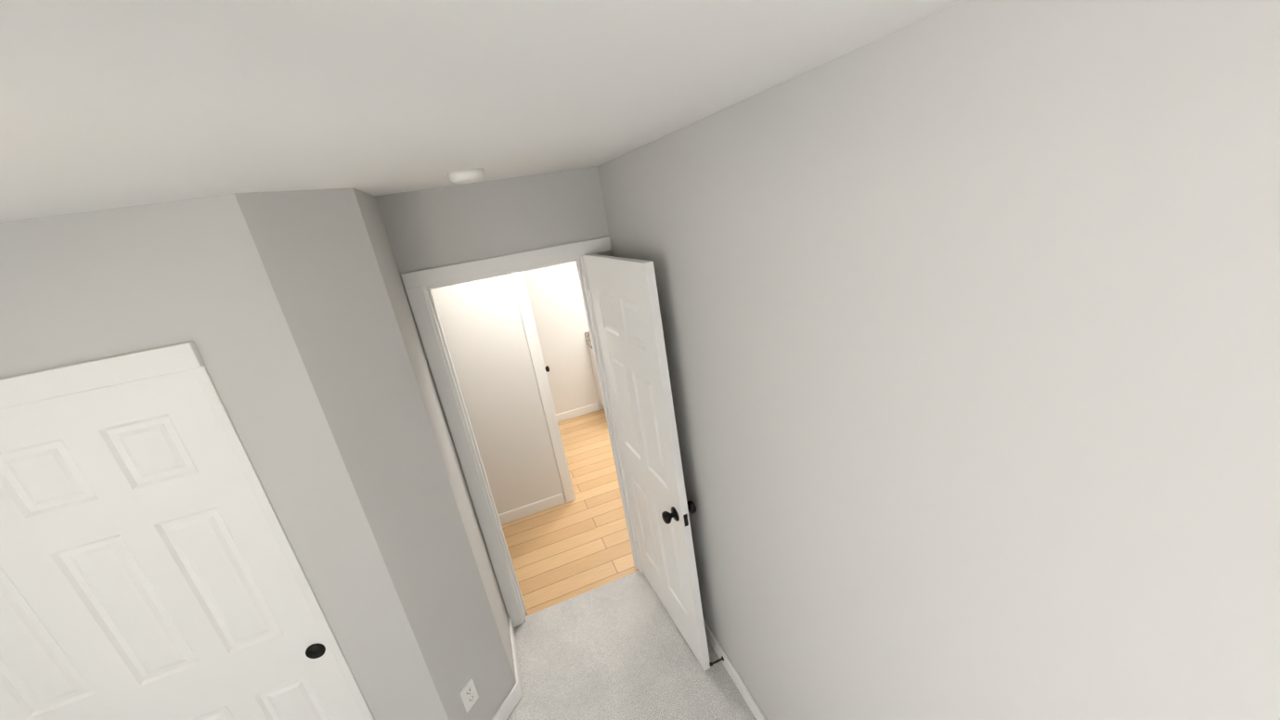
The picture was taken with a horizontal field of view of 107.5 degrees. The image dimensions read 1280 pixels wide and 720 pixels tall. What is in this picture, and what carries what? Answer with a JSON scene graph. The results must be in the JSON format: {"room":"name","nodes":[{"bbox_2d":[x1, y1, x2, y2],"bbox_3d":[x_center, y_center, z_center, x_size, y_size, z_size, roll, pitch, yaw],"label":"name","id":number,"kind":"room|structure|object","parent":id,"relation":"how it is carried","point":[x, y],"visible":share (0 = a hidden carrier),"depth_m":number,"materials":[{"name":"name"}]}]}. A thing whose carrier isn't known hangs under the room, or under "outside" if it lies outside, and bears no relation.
{"room":"bedroom","nodes":[
{"label":"bedroom","id":0,"kind":"room"},
{"bbox_2d":[0,187,516,719],"bbox_3d":[-1.798,0.790,1.774,2.100,2.440,0.710,-15,20,-17],"label":"wall","id":1,"kind":"structure","parent":0,"point":[290,314],"depth_m":1.54,"materials":[{"name":"grey paint"}]},
{"bbox_2d":[0,566,114,719],"bbox_3d":[-1.965,1.140,1.484,0.620,1.985,0.039,-15,20,-17],"label":"closet door","id":2,"kind":"structure","parent":1,"relation":"in","point":[41,678],"depth_m":1.46,"materials":[{"name":"white paint"}]},
{"bbox_2d":[0,369,364,719],"bbox_3d":[-1.442,1.015,1.604,0.620,1.985,0.039,-15,20,-17],"label":"closet door","id":3,"kind":"structure","parent":1,"relation":"in","point":[145,566],"depth_m":1.45,"materials":[{"name":"white paint"}]},
{"bbox_2d":[0,341,374,719],"bbox_3d":[-1.706,1.055,1.534,1.230,2.070,0.122,-15,20,-17],"label":"trim","id":4,"kind":"structure","parent":1,"relation":"attached to","point":[32,387],"depth_m":1.32,"materials":[{"name":"white paint"}]},
{"bbox_2d":[459,678,478,712],"bbox_3d":[-0.748,1.474,2.062,0.009,0.118,0.072,0,21,26],"label":"outlet","id":5,"kind":"object","parent":1,"relation":"attached to","point":[469,695],"visible":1,"depth_m":2.06,"materials":[{"name":"white plastic"}]},
{"bbox_2d":[0,0,963,222],"bbox_3d":[-0.911,-0.074,-0.087,3.340,0.100,4.490,-15,20,-17],"label":"ceiling","id":6,"kind":"structure","parent":0,"point":[108,104],"depth_m":0.62,"materials":[{"name":"white paint"}]},
{"bbox_2d":[447,168,484,183],"bbox_3d":[-0.607,-0.643,1.648,0.124,0.036,0.124,-15,20,-17],"label":"smoke detector","id":7,"kind":"object","parent":6,"relation":"attached to","point":[466,175],"visible":1,"depth_m":1.60,"materials":[{"name":"white plastic"}]},
{"bbox_2d":[374,166,612,614],"bbox_3d":[-0.970,0.426,2.450,6.200,2.440,0.120,-15,20,-17],"label":"wall","id":8,"kind":"structure","parent":0,"point":[429,228],"depth_m":2.19,"materials":[{"name":"grey paint"}]},
{"bbox_2d":[400,236,644,627],"bbox_3d":[-0.480,0.458,2.649,0.993,2.104,0.156,-15,20,-17],"label":"door frame","id":9,"kind":"structure","parent":8,"relation":"attached to","point":[420,285],"depth_m":2.38,"materials":[{"name":"white paint"}]},
{"bbox_2d":[583,253,710,671],"bbox_3d":[0.033,0.503,2.356,0.159,2.025,0.768,-16,20,-19],"label":"hall door","id":10,"kind":"structure","parent":9,"relation":"attached to","point":[623,295],"depth_m":2.20,"materials":[{"name":"white paint"}]},
{"bbox_2d":[430,273,565,514],"bbox_3d":[-1.334,0.160,3.398,6.440,2.440,0.120,-15,20,-17],"label":"wall","id":11,"kind":"structure","parent":0,"point":[481,320],"depth_m":3.44,"materials":[{"name":"white paint"}]},
{"bbox_2d":[498,493,564,525],"bbox_3d":[-2.319,1.590,3.346,3.640,0.095,0.014,-15,20,-17],"label":"baseboard","id":12,"kind":"structure","parent":11,"relation":"attached to","point":[515,514],"depth_m":3.78,"materials":[{"name":"white paint"}]},
{"bbox_2d":[511,271,575,503],"bbox_3d":[-0.385,0.061,3.735,0.888,2.124,0.152,-15,20,-17],"label":"door frame","id":13,"kind":"structure","parent":11,"relation":"attached to","point":[530,328],"depth_m":3.55,"materials":[{"name":"white paint"}]},
{"bbox_2d":[523,261,603,414],"bbox_3d":[-0.409,-0.640,5.302,3.000,2.440,0.120,-15,20,-17],"label":"wall","id":14,"kind":"structure","parent":0,"point":[557,305],"depth_m":5.15,"materials":[{"name":"white paint"}]},
{"bbox_2d":[555,402,599,422],"bbox_3d":[-0.968,0.677,5.381,1.040,0.095,0.014,-15,20,-17],"label":"baseboard","id":15,"kind":"structure","parent":14,"relation":"attached to","point":[575,413],"depth_m":5.45,"materials":[{"name":"white paint"}]},
{"bbox_2d":[501,409,638,616],"bbox_3d":[-1.275,1.253,4.148,6.200,0.098,2.920,-15,20,-17],"label":"floor","id":16,"kind":"structure","parent":0,"point":[579,544],"depth_m":3.51,"materials":[{"name":"brown wood"}]},
{"bbox_2d":[584,331,604,409],"bbox_3d":[0.126,0.066,5.301,1.230,0.960,0.599,-15,20,-17],"label":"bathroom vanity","id":17,"kind":"object","parent":16,"relation":"on","point":[588,339],"visible":0.08,"depth_m":5.28,"materials":[{"name":"white wood"}]},
{"bbox_2d":[507,570,756,719],"bbox_3d":[-0.514,2.313,0.684,3.340,0.100,4.400,-15,20,-17],"label":"floor carpet","id":18,"kind":"object","parent":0,"point":[619,649],"depth_m":2.45,"materials":[{"name":"grey carpet"}]},
{"bbox_2d":[597,0,1279,719],"bbox_3d":[0.770,0.716,0.780,0.120,2.440,4.490,-15,20,-17],"label":"wall","id":19,"kind":"structure","parent":0,"point":[971,317],"depth_m":0.72,"materials":[{"name":"grey paint"}]},
{"bbox_2d":[491,614,766,719],"bbox_3d":[-0.544,2.211,0.694,3.100,0.095,4.250,-15,20,-17],"label":"baseboard","id":20,"kind":"structure","parent":19,"relation":"attached to","point":[508,705],"depth_m":2.29,"materials":[{"name":"white paint"}]},
{"bbox_2d":[709,656,724,666],"bbox_3d":[0.379,1.496,2.327,0.075,0.022,0.021,-15,20,-17],"label":"door stop","id":21,"kind":"object","parent":20,"relation":"attached to","point":[715,662],"visible":1,"depth_m":2.32,"materials":[{"name":"brown metal"}]}
]}

